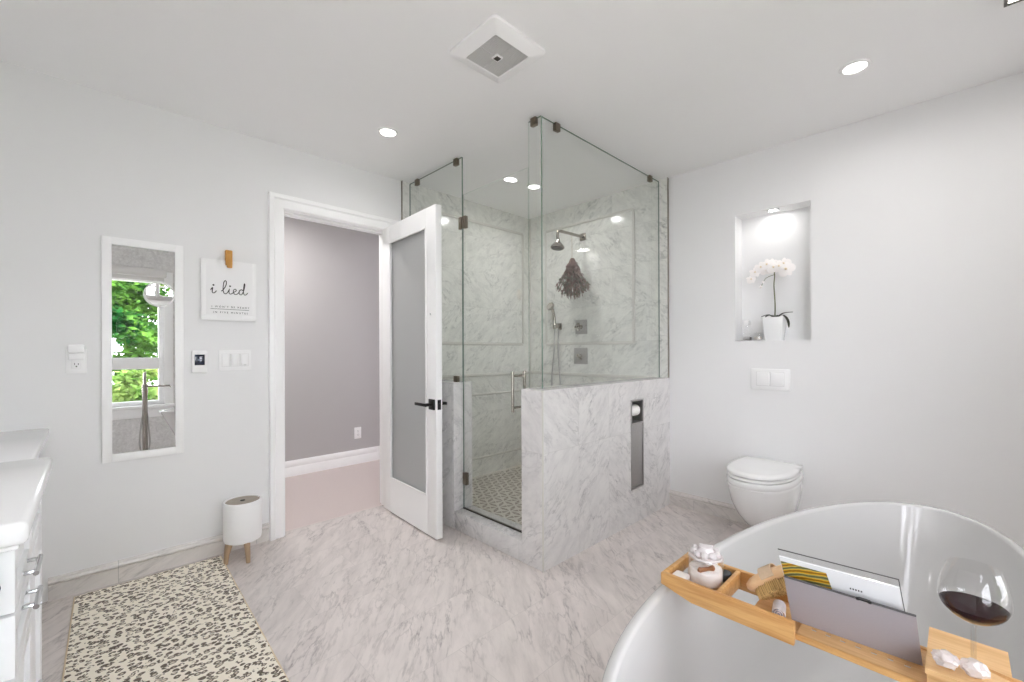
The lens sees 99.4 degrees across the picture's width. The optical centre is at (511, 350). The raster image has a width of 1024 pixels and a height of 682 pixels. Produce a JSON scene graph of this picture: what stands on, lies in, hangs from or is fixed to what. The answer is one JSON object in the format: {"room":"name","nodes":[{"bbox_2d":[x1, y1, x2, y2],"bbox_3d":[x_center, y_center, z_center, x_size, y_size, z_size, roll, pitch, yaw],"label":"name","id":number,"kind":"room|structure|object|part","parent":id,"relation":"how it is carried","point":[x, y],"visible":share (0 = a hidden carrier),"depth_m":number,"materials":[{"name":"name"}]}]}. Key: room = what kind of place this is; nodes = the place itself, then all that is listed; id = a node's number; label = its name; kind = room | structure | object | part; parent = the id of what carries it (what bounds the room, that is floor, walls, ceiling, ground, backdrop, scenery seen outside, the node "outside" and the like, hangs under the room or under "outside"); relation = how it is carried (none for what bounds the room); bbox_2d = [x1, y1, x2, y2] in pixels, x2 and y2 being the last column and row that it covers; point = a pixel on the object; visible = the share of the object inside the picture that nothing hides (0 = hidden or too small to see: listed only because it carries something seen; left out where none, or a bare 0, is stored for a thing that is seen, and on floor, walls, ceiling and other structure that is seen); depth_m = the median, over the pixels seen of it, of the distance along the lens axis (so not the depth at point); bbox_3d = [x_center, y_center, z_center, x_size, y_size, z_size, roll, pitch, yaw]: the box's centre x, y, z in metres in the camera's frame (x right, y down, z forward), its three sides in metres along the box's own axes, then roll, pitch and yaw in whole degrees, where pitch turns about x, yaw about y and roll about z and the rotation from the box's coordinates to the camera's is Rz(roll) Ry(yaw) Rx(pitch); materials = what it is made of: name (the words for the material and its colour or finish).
{"room":"bathroom","nodes":[
{"label":"bathroom","id":0,"kind":"room"},
{"bbox_2d":[0,61,529,602],"bbox_3d":[-1.130,-0.061,3.061,4.150,2.430,0.136,0,0,-44],"label":"wall","id":1,"kind":"structure","parent":0,"point":[80,164],"depth_m":2.29,"materials":[{"name":"paint"}]},
{"bbox_2d":[66,349,86,373],"bbox_3d":[-2.072,0.053,2.065,0.072,0.116,0.010,0,0,-44],"label":"outlet","id":2,"kind":"object","parent":1,"relation":"attached to","point":[72,366],"visible":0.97,"depth_m":2.06,"materials":[{"name":"white plastic"}]},
{"bbox_2d":[67,345,84,359],"bbox_3d":[-2.058,0.010,2.050,0.058,0.072,0.030,0,0,-44],"label":"night light","id":3,"kind":"object","parent":2,"relation":"attached to","point":[76,352],"visible":1,"depth_m":2.04,"materials":[{"name":"white plastic"}]},
{"bbox_2d":[67,345,84,352],"bbox_3d":[-2.058,-0.006,2.050,0.058,0.040,0.028,0,0,-44],"label":"diffuser","id":4,"kind":"object","parent":3,"relation":"attached to","point":[70,348],"depth_m":2.04,"materials":[{"name":"white plastic"}]},
{"bbox_2d":[71,360,81,368],"bbox_3d":[-2.070,0.053,2.063,0.035,0.070,0.005,0,0,-44],"label":"socket","id":5,"kind":"object","parent":2,"relation":"attached to","point":[75,364],"depth_m":2.06,"materials":[{"name":"white plastic"}]},
{"bbox_2d":[101,235,183,463],"bbox_3d":[-1.886,-0.004,2.229,0.322,1.113,0.032,0,0,-44],"label":"wall mirror","id":6,"kind":"object","parent":1,"relation":"attached to","point":[143,342],"depth_m":2.22,"materials":[{"name":"mirror"}]},
{"bbox_2d":[112,244,174,454],"bbox_3d":[-1.891,-0.004,2.234,0.252,1.043,0.004,0,0,-44],"label":"mirror glass","id":7,"kind":"object","parent":6,"relation":"attached to","point":[143,333],"depth_m":2.22,"materials":[{"name":"clear mirror"}]},
{"bbox_3d":[-1.841,-0.291,2.266,0.128,0.128,0.021,0,0,-44],"label":"magnifying mirror","id":8,"kind":"part","parent":6,"relation":"part of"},
{"bbox_2d":[48,522,269,601],"bbox_3d":[-1.803,1.103,2.314,0.918,0.107,0.023,0,0,-44],"label":"baseboard","id":9,"kind":"structure","parent":1,"relation":"attached to","point":[80,581],"depth_m":2.21,"materials":[{"name":"stone"}]},
{"bbox_2d":[191,351,206,372],"bbox_3d":[-1.724,0.064,2.395,0.071,0.122,0.022,0,0,-44],"label":"thermostat","id":10,"kind":"object","parent":1,"relation":"attached to","point":[198,358],"visible":1,"depth_m":2.39,"materials":[{"name":"white plastic"}]},
{"bbox_2d":[201,250,255,321],"bbox_3d":[-1.619,-0.371,2.490,0.271,0.402,0.034,0,0,-44],"label":"sign","id":11,"kind":"object","parent":1,"relation":"attached to","point":[228,287],"visible":1,"depth_m":2.48,"materials":[{"name":"paper"}]},
{"bbox_2d":[219,350,250,370],"bbox_3d":[-1.604,0.057,2.518,0.162,0.118,0.013,0,0,-44],"label":"light switch","id":12,"kind":"object","parent":1,"relation":"attached to","point":[228,359],"visible":1,"depth_m":2.51,"materials":[{"name":"white plastic"}]},
{"bbox_2d":[268,191,398,540],"bbox_3d":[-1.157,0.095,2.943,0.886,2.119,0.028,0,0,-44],"label":"trim","id":13,"kind":"structure","parent":1,"relation":"attached to","point":[277,202],"depth_m":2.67,"materials":[{"name":"paint"}]},
{"bbox_2d":[382,204,446,539],"bbox_3d":[-0.683,0.131,2.898,0.155,2.020,0.753,0,0,-41],"label":"door","id":14,"kind":"structure","parent":1,"relation":"in","point":[412,246],"depth_m":2.83,"materials":[{"name":"paint"}]},
{"bbox_3d":[-0.682,0.071,2.897,0.008,1.670,0.511,0,0,-41],"label":"pane","id":15,"kind":"part","parent":14,"relation":"part of","materials":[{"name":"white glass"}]},
{"bbox_3d":[-0.535,0.330,2.655,0.056,0.064,0.153,0,0,-41],"label":"handle","id":16,"kind":"part","parent":14,"relation":"part of","materials":[{"name":"black metal"}]},
{"bbox_2d":[284,216,379,460],"bbox_3d":[-1.945,-0.058,4.149,4.400,2.430,0.100,0,0,-44],"label":"wall","id":17,"kind":"structure","parent":0,"point":[331,273],"depth_m":4.24,"materials":[{"name":"paint"}]},
{"bbox_2d":[285,446,379,477],"bbox_3d":[-1.900,1.086,4.107,4.200,0.143,0.018,0,0,-44],"label":"baseboard","id":18,"kind":"structure","parent":17,"relation":"attached to","point":[341,459],"depth_m":4.23,"materials":[{"name":"paint"}]},
{"bbox_2d":[354,427,360,438],"bbox_3d":[-1.573,0.844,4.431,0.072,0.116,0.010,0,0,-44],"label":"outlet","id":19,"kind":"object","parent":17,"relation":"attached to","point":[357,430],"visible":1,"depth_m":4.42,"materials":[{"name":"white plastic"}]},
{"bbox_2d":[42,460,751,681],"bbox_3d":[-0.244,1.201,2.298,4.350,0.100,5.120,0,0,-44],"label":"floor","id":20,"kind":"structure","parent":0,"point":[368,595],"depth_m":2.05,"materials":[{"name":"stone"}]},
{"bbox_2d":[0,502,43,681],"bbox_3d":[-1.193,0.741,0.729,0.560,0.827,0.598,0,0,-44],"label":"vanity cabinet","id":21,"kind":"object","parent":20,"relation":"on","point":[21,587],"visible":0.74,"depth_m":0.82,"materials":[{"name":"white wood"}]},
{"bbox_3d":[-0.931,0.496,0.817,0.018,0.105,0.274,0,0,-44],"label":"drawer","id":22,"kind":"part","parent":21,"relation":"part of","materials":[{"name":"white wood"}]},
{"bbox_3d":[-0.932,0.385,0.817,0.018,0.107,0.274,0,0,-44],"label":"drawer","id":23,"kind":"part","parent":21,"relation":"part of","materials":[{"name":"white wood"}]},
{"bbox_3d":[-0.931,0.673,0.817,0.018,0.240,0.274,0,0,-44],"label":"drawer","id":24,"kind":"part","parent":21,"relation":"part of","materials":[{"name":"white wood"}]},
{"bbox_2d":[0,457,51,552],"bbox_3d":[-1.201,0.303,0.733,0.557,0.047,0.617,0,0,-44],"label":"countertop","id":25,"kind":"structure","parent":21,"relation":"on","point":[22,482],"depth_m":0.83,"materials":[{"name":"white stone"}]},
{"bbox_3d":[-0.934,0.481,0.841,0.032,0.009,0.096,0,0,-44],"label":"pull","id":26,"kind":"part","parent":21,"relation":"part of","materials":[{"name":"silver metal"}]},
{"bbox_3d":[-0.934,0.418,0.841,0.032,0.009,0.096,0,0,-44],"label":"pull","id":27,"kind":"part","parent":21,"relation":"part of","materials":[{"name":"silver metal"}]},
{"bbox_3d":[-1.126,0.386,1.016,0.018,0.107,0.274,0,0,-44],"label":"drawer","id":28,"kind":"part","parent":21,"relation":"part of","materials":[{"name":"white wood"}]},
{"bbox_3d":[-1.124,0.749,1.016,0.018,0.610,0.274,0,0,-44],"label":"door","id":29,"kind":"part","parent":21,"relation":"part of","materials":[{"name":"white wood"}]},
{"bbox_2d":[61,556,289,681],"bbox_3d":[-1.331,1.150,1.681,0.617,0.010,1.481,0,0,-44],"label":"rug","id":30,"kind":"object","parent":20,"relation":"on","point":[193,622],"visible":1,"depth_m":1.75,"materials":[{"name":"beige fabric"}]},
{"bbox_2d":[223,494,261,564],"bbox_3d":[-1.505,0.997,2.424,0.194,0.320,0.208,0,0,-44],"label":"waste bin","id":31,"kind":"object","parent":20,"relation":"on","point":[242,514],"visible":1,"depth_m":2.36,"materials":[{"name":"white plastic"}]},
{"bbox_3d":[-1.538,1.104,2.350,0.030,0.106,0.048,0,0,29],"label":"leg","id":32,"kind":"part","parent":31,"relation":"part of","materials":[{"name":"brown wood"}]},
{"bbox_3d":[-1.508,0.847,2.430,0.165,0.017,0.165,0,0,-44],"label":"lid","id":33,"kind":"part","parent":31,"relation":"part of","materials":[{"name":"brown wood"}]},
{"bbox_3d":[-1.445,1.104,2.370,0.029,0.106,0.048,0,0,-44],"label":"leg","id":34,"kind":"part","parent":31,"relation":"part of","materials":[{"name":"brown wood"}]},
{"bbox_2d":[602,501,1023,681],"bbox_3d":[0.868,0.867,1.087,1.764,0.560,0.706,0,0,-44],"label":"bathtub","id":35,"kind":"object","parent":20,"relation":"on","point":[669,638],"visible":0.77,"depth_m":1.37,"materials":[{"name":"ceramic"}]},
{"bbox_2d":[661,552,1022,681],"bbox_3d":[0.694,0.528,0.833,0.158,0.117,0.788,0,0,-44],"label":"tray","id":36,"kind":"object","parent":35,"relation":"on","point":[887,632],"visible":0.9,"depth_m":0.84,"materials":[{"name":"brown wood"}]},
{"bbox_2d":[672,570,689,580],"bbox_3d":[0.412,0.557,1.060,0.034,0.022,0.037,0,0,-44],"label":"soap bar","id":37,"kind":"object","parent":36,"relation":"on","point":[678,573],"visible":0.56,"depth_m":1.05,"materials":[{"name":"white"}]},
{"bbox_2d":[688,543,723,587],"bbox_3d":[0.473,0.522,1.061,0.081,0.091,0.081,0,0,-44],"label":"jar","id":38,"kind":"object","parent":36,"relation":"on","point":[704,570],"visible":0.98,"depth_m":1.04,"materials":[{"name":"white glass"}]},
{"bbox_3d":[0.473,0.491,1.061,0.077,0.028,0.077,0,0,-44],"label":"lid","id":39,"kind":"part","parent":38,"relation":"part of","materials":[{"name":"white ceramic"}]},
{"bbox_2d":[722,569,731,582],"bbox_3d":[0.525,0.554,1.069,0.040,0.026,0.033,0,0,-44],"label":"pebble","id":40,"kind":"object","parent":36,"relation":"on","point":[726,573],"visible":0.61,"depth_m":1.06,"materials":[{"name":"stone"}]},
{"bbox_2d":[746,563,786,599],"bbox_3d":[0.588,0.519,0.977,0.106,0.095,0.076,0,0,26],"label":"bath brush","id":41,"kind":"object","parent":36,"relation":"on","point":[769,582],"visible":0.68,"depth_m":0.96,"materials":[{"name":"brown wood"}]},
{"bbox_2d":[772,599,785,616],"bbox_3d":[0.577,0.560,0.938,0.025,0.023,0.040,0,0,34],"label":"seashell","id":42,"kind":"object","parent":36,"relation":"on","point":[779,607],"visible":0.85,"depth_m":0.93,"materials":[{"name":"white"}]},
{"bbox_2d":[778,548,904,610],"bbox_3d":[0.656,0.495,0.866,0.213,0.147,0.041,0,0,42],"label":"magazine","id":43,"kind":"object","parent":36,"relation":"on","point":[875,591],"visible":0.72,"depth_m":0.85,"materials":[{"name":"white paper"}]},
{"bbox_2d":[781,561,831,588],"bbox_3d":[0.620,0.505,0.893,0.111,0.120,0.029,0,0,42],"label":"picture","id":44,"kind":"object","parent":43,"relation":"attached to","point":[804,571],"depth_m":0.89},
{"bbox_3d":[0.756,0.571,0.767,0.134,0.012,0.468,0,0,-44],"label":"rail","id":45,"kind":"part","parent":36,"relation":"part of","materials":[{"name":"brown wood"}]},
{"bbox_2d":[931,649,960,670],"bbox_3d":[0.727,0.518,0.729,0.030,0.028,0.036,0,0,-44],"label":"crystal stone","id":46,"kind":"object","parent":36,"relation":"on","point":[942,657],"visible":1,"depth_m":0.72,"materials":[{"name":"white stone"}]},
{"bbox_2d":[936,559,1013,655],"bbox_3d":[0.781,0.467,0.734,0.090,0.202,0.090,0,0,-44],"label":"wine glass","id":47,"kind":"object","parent":36,"relation":"on","point":[973,609],"visible":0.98,"depth_m":0.72,"materials":[{"name":"clear glass"}]},
{"bbox_2d":[959,657,990,679],"bbox_3d":[0.753,0.518,0.707,0.032,0.027,0.035,0,0,-44],"label":"crystal stone","id":48,"kind":"object","parent":36,"relation":"on","point":[974,668],"visible":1,"depth_m":0.70,"materials":[{"name":"white stone"}]},
{"bbox_3d":[-1.876,0.775,1.384,0.496,0.764,1.254,0,0,-44],"label":"makeup desk","id":49,"kind":"object","parent":20,"relation":"on","visible":0},
{"bbox_2d":[0,428,48,462],"bbox_3d":[-1.878,0.374,1.384,0.495,0.035,1.253,0,0,-44],"label":"countertop","id":50,"kind":"structure","parent":49,"relation":"on","point":[22,444],"depth_m":1.66,"materials":[{"name":"white stone"}]},
{"bbox_2d":[442,379,471,527],"bbox_3d":[-0.550,0.682,3.088,0.155,0.940,0.662,0,0,-44],"label":"wall","id":51,"kind":"structure","parent":0,"point":[452,392],"depth_m":2.84,"materials":[{"name":"stone"}]},
{"bbox_2d":[409,157,462,381],"bbox_3d":[-0.550,-0.531,3.079,0.024,1.486,0.648,0,0,-44],"label":"glass panel","id":52,"kind":"object","parent":51,"relation":"on","point":[455,162],"visible":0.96,"depth_m":2.88,"materials":[{"name":"clear glass"}]},
{"bbox_3d":[-0.336,-0.834,2.858,0.024,0.080,0.028,0,0,-44],"label":"hinge plate","id":53,"kind":"part","parent":52,"relation":"part of","materials":[{"name":"brown metal"}]},
{"bbox_2d":[454,505,521,560],"bbox_3d":[-0.104,1.093,2.631,0.155,0.115,0.613,0,0,-44],"label":"shower curb","id":54,"kind":"object","parent":51,"relation":"attached to","point":[502,538],"depth_m":2.58,"materials":[{"name":"stone"}]},
{"bbox_2d":[462,195,525,532],"bbox_3d":[-0.114,0.009,2.633,0.113,2.053,0.594,0,0,-44],"label":"shower door","id":55,"kind":"structure","parent":51,"relation":"attached to","point":[464,218],"depth_m":2.82,"materials":[{"name":"clear glass"}]},
{"bbox_3d":[-0.112,0.005,2.632,0.010,2.046,0.591,0,0,-44],"label":"pane","id":56,"kind":"part","parent":55,"relation":"part of","materials":[{"name":"clear glass"}]},
{"bbox_3d":[0.038,0.235,2.478,0.113,0.230,0.017,0,0,-44],"label":"pull handle","id":57,"kind":"part","parent":55,"relation":"part of","materials":[{"name":"silver metal"}]},
{"bbox_2d":[472,464,521,524],"bbox_3d":[0.174,1.120,3.353,1.249,0.059,1.259,0,0,-44],"label":"floor","id":58,"kind":"structure","parent":0,"point":[499,492],"depth_m":3.33,"materials":[{"name":"tile"}]},
{"bbox_2d":[0,0,1023,218],"bbox_3d":[0.139,-1.331,1.752,4.150,0.100,3.790,0,0,-44],"label":"ceiling","id":59,"kind":"structure","parent":0,"point":[665,88],"depth_m":2.00,"materials":[{"name":"paint"}]},
{"bbox_2d":[377,127,397,137],"bbox_3d":[-0.726,-1.274,2.541,0.118,0.007,0.118,0,0,-44],"label":"recessed light","id":60,"kind":"object","parent":59,"relation":"in","point":[388,132],"visible":1,"depth_m":2.53,"materials":[{"name":"white plastic"}]},
{"bbox_2d":[450,14,544,82],"bbox_3d":[-0.063,-1.262,1.856,0.300,0.033,0.300,0,0,-44],"label":"ceiling vent","id":61,"kind":"object","parent":59,"relation":"in","point":[497,50],"visible":1,"depth_m":1.82,"materials":[{"name":"white plastic"}]},
{"bbox_2d":[467,35,527,76],"bbox_3d":[-0.063,-1.255,1.856,0.188,0.008,0.189,0,0,-44],"label":"grille","id":62,"kind":"object","parent":61,"relation":"attached to","point":[495,55],"depth_m":1.85,"materials":[{"name":"grey plastic"}]},
{"bbox_2d":[526,184,540,189],"bbox_3d":[0.172,-1.277,3.396,0.118,0.007,0.118,0,0,-44],"label":"recessed light","id":63,"kind":"object","parent":59,"relation":"in","point":[530,186],"visible":0.98,"depth_m":3.38,"materials":[{"name":"white plastic"}]},
{"bbox_2d":[839,58,871,75],"bbox_3d":[1.557,-1.282,1.971,0.118,0.007,0.118,0,0,-44],"label":"recessed light","id":64,"kind":"object","parent":59,"relation":"in","point":[856,66],"visible":1,"depth_m":1.96,"materials":[{"name":"white plastic"}]},
{"bbox_2d":[1004,0,1022,7],"bbox_3d":[1.806,-1.272,1.365,0.320,0.030,0.330,0,0,-44],"label":"recessed light","id":65,"kind":"object","parent":59,"relation":"in","point":[1006,2],"visible":1,"depth_m":1.57,"materials":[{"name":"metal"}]},
{"bbox_2d":[521,377,669,571],"bbox_3d":[0.615,0.678,2.797,1.420,0.940,0.155,0,0,-44],"label":"wall","id":66,"kind":"structure","parent":0,"point":[589,498],"depth_m":2.52,"materials":[{"name":"stone"}]},
{"bbox_2d":[529,115,542,388],"bbox_3d":[0.128,-0.534,2.382,0.024,1.486,0.095,0,0,-44],"label":"glass panel","id":67,"kind":"object","parent":66,"relation":"on","point":[533,121],"visible":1,"depth_m":2.35,"materials":[{"name":"clear glass"}]},
{"bbox_2d":[541,391,543,571],"bbox_3d":[0.161,0.679,2.250,0.011,0.940,0.011,0,0,-44],"label":"trim","id":68,"kind":"structure","parent":66,"relation":"attached to","point":[542,392],"depth_m":2.25,"materials":[{"name":"stone"}]},
{"bbox_2d":[541,116,659,388],"bbox_3d":[0.636,-0.536,2.817,1.322,1.486,0.024,0,0,-44],"label":"glass panel","id":69,"kind":"object","parent":66,"relation":"on","point":[556,126],"visible":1,"depth_m":3.18,"materials":[{"name":"clear glass"}]},
{"bbox_2d":[631,398,643,490],"bbox_3d":[0.804,0.625,2.944,0.166,0.595,0.110,0,0,-44],"label":"toilet roll holder","id":70,"kind":"object","parent":66,"relation":"attached to","point":[637,428],"visible":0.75,"depth_m":2.92,"materials":[{"name":"metal"}]},
{"bbox_2d":[632,404,639,415],"bbox_3d":[0.806,0.409,2.940,0.105,0.078,0.078,0,0,-44],"label":"toilet roll","id":71,"kind":"object","parent":70,"relation":"on","point":[635,408],"visible":0.38,"depth_m":2.92,"materials":[{"name":"paper"}]},
{"bbox_3d":[0.834,0.703,2.913,0.140,0.414,0.012,0,0,-44],"label":"door","id":72,"kind":"part","parent":70,"relation":"part of","materials":[{"name":"metal"}]},
{"bbox_2d":[531,72,1023,547],"bbox_3d":[1.524,-0.071,3.011,0.216,2.430,3.670,0,0,-44],"label":"wall","id":73,"kind":"structure","parent":0,"point":[902,230],"depth_m":2.50,"materials":[{"name":"paint"}]},
{"bbox_2d":[421,207,648,460],"bbox_3d":[0.171,-0.096,3.354,1.244,2.370,1.259,0,0,-44],"label":"trim","id":74,"kind":"structure","parent":73,"relation":"attached to","point":[530,372],"depth_m":3.84,"materials":[{"name":"stone"}]},
{"bbox_2d":[401,177,668,377],"bbox_3d":[0.168,-0.536,3.253,2.008,1.490,0.016,0,0,1],"label":"trim","id":75,"kind":"structure","parent":73,"relation":"on","point":[667,177],"depth_m":3.23,"materials":[{"name":"metal"}]},
{"bbox_2d":[546,302,561,385],"bbox_3d":[0.384,0.058,3.956,0.141,0.993,0.074,0,0,9],"label":"shower","id":76,"kind":"object","parent":73,"relation":"attached to","point":[550,306],"visible":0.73,"depth_m":3.94,"materials":[{"name":"silver metal"}]},
{"bbox_2d":[550,229,585,250],"bbox_3d":[0.475,-0.917,3.639,0.407,0.196,0.114,0,0,-44],"label":"shower","id":77,"kind":"object","parent":73,"relation":"attached to","point":[558,246],"visible":1,"depth_m":3.54,"materials":[{"name":"silver metal"}]},
{"bbox_3d":[0.490,-0.954,3.653,0.356,0.085,0.025,0,0,-44],"label":"arm","id":78,"kind":"part","parent":77,"relation":"part of","materials":[{"name":"silver metal"}]},
{"bbox_2d":[555,232,589,299],"bbox_3d":[0.507,-0.714,3.666,0.285,0.567,0.292,0,0,-44],"label":"bouquet","id":79,"kind":"object","parent":73,"relation":"attached to","point":[574,278],"visible":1,"depth_m":3.63,"materials":[{"name":"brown plant"}]},
{"bbox_2d":[574,319,586,333],"bbox_3d":[0.588,-0.203,3.775,0.058,0.124,0.124,0,0,-44],"label":"shower valve","id":80,"kind":"object","parent":73,"relation":"attached to","point":[581,325],"visible":1,"depth_m":3.77,"materials":[{"name":"metal"}]},
{"bbox_3d":[0.586,-0.203,3.773,0.052,0.072,0.072,0,0,-44],"label":"handle","id":81,"kind":"part","parent":80,"relation":"part of","materials":[{"name":"silver metal"}]},
{"bbox_2d":[574,348,587,363],"bbox_3d":[0.584,0.050,3.780,0.059,0.144,0.144,0,0,-44],"label":"shower valve","id":82,"kind":"object","parent":73,"relation":"attached to","point":[580,354],"visible":1,"depth_m":3.78,"materials":[{"name":"metal"}]},
{"bbox_2d":[669,490,747,524],"bbox_3d":[1.911,1.089,2.469,0.023,0.107,2.120,0,0,-44],"label":"baseboard","id":83,"kind":"structure","parent":73,"relation":"attached to","point":[720,509],"depth_m":3.04,"materials":[{"name":"stone"}]},
{"bbox_2d":[726,456,803,525],"bbox_3d":[1.475,0.882,2.565,0.508,0.395,0.352,0,0,-44],"label":"toilet","id":84,"kind":"object","parent":73,"relation":"attached to","point":[761,490],"visible":0.91,"depth_m":2.42,"materials":[{"name":"ceramic"}]},
{"bbox_3d":[1.458,0.720,2.549,0.458,0.016,0.348,0,0,-44],"label":"seat","id":85,"kind":"part","parent":84,"relation":"part of","materials":[{"name":"plastic"}]},
{"bbox_3d":[1.463,0.697,2.555,0.473,0.024,0.352,0,0,-44],"label":"lid","id":86,"kind":"part","parent":84,"relation":"part of","materials":[{"name":"plastic"}]},
{"bbox_2d":[751,368,789,390],"bbox_3d":[1.636,0.185,2.752,0.017,0.133,0.220,0,0,-44],"label":"flush plate","id":87,"kind":"object","parent":73,"relation":"attached to","point":[765,379],"visible":1,"depth_m":2.74,"materials":[{"name":"white plastic"}]},
{"bbox_2d":[746,258,795,340],"bbox_3d":[1.681,-0.329,2.809,0.120,0.534,0.278,0,0,-44],"label":"potted orchid","id":88,"kind":"object","parent":73,"relation":"in","point":[774,327],"visible":1,"depth_m":2.77,"materials":[{"name":"plant"}]},
{"bbox_3d":[1.578,-0.468,2.861,0.059,0.059,0.019,0,0,17],"label":"flower","id":89,"kind":"part","parent":88,"relation":"part of","materials":[{"name":"white plant"}]},
{"bbox_3d":[1.595,-0.511,2.845,0.068,0.068,0.022,0,0,19],"label":"flower","id":90,"kind":"part","parent":88,"relation":"part of","materials":[{"name":"white plant"}]},
{"bbox_3d":[1.621,-0.541,2.824,0.074,0.074,0.024,0,0,23],"label":"flower","id":91,"kind":"part","parent":88,"relation":"part of","materials":[{"name":"white plant"}]},
{"bbox_3d":[1.647,-0.554,2.802,0.077,0.077,0.026,0,0,26],"label":"flower","id":92,"kind":"part","parent":88,"relation":"part of","materials":[{"name":"white plant"}]},
{"bbox_3d":[1.662,-0.373,2.810,0.203,0.355,0.028,0,0,39],"label":"stem","id":93,"kind":"part","parent":88,"relation":"part of","materials":[{"name":"plant"}]},
{"bbox_3d":[1.676,-0.531,2.778,0.081,0.081,0.027,0,0,31],"label":"flower","id":94,"kind":"part","parent":88,"relation":"part of","materials":[{"name":"white plant"}]},
{"bbox_3d":[1.694,-0.137,2.797,0.120,0.150,0.120,0,0,-44],"label":"pot","id":95,"kind":"part","parent":88,"relation":"part of","materials":[{"name":"ceramic"}]},
{"bbox_3d":[1.695,-0.535,2.753,0.028,0.081,0.082,0,0,-44],"label":"flower","id":96,"kind":"part","parent":88,"relation":"part of","materials":[{"name":"white plant"}]},
{"bbox_3d":[1.720,-0.549,2.744,0.026,0.077,0.078,0,0,-44],"label":"flower","id":97,"kind":"part","parent":88,"relation":"part of","materials":[{"name":"white plant"}]},
{"bbox_3d":[1.719,-0.509,2.720,0.032,0.096,0.097,0,0,-44],"label":"flower","id":98,"kind":"part","parent":88,"relation":"part of","materials":[{"name":"white plant"}]},
{"bbox_2d":[767,208,779,211],"bbox_3d":[1.675,-0.897,2.785,0.072,0.005,0.072,0,0,-44],"label":"light","id":99,"kind":"object","parent":73,"relation":"attached to","point":[773,209],"visible":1,"depth_m":2.78,"materials":[{"name":"silver metal"}]}
]}

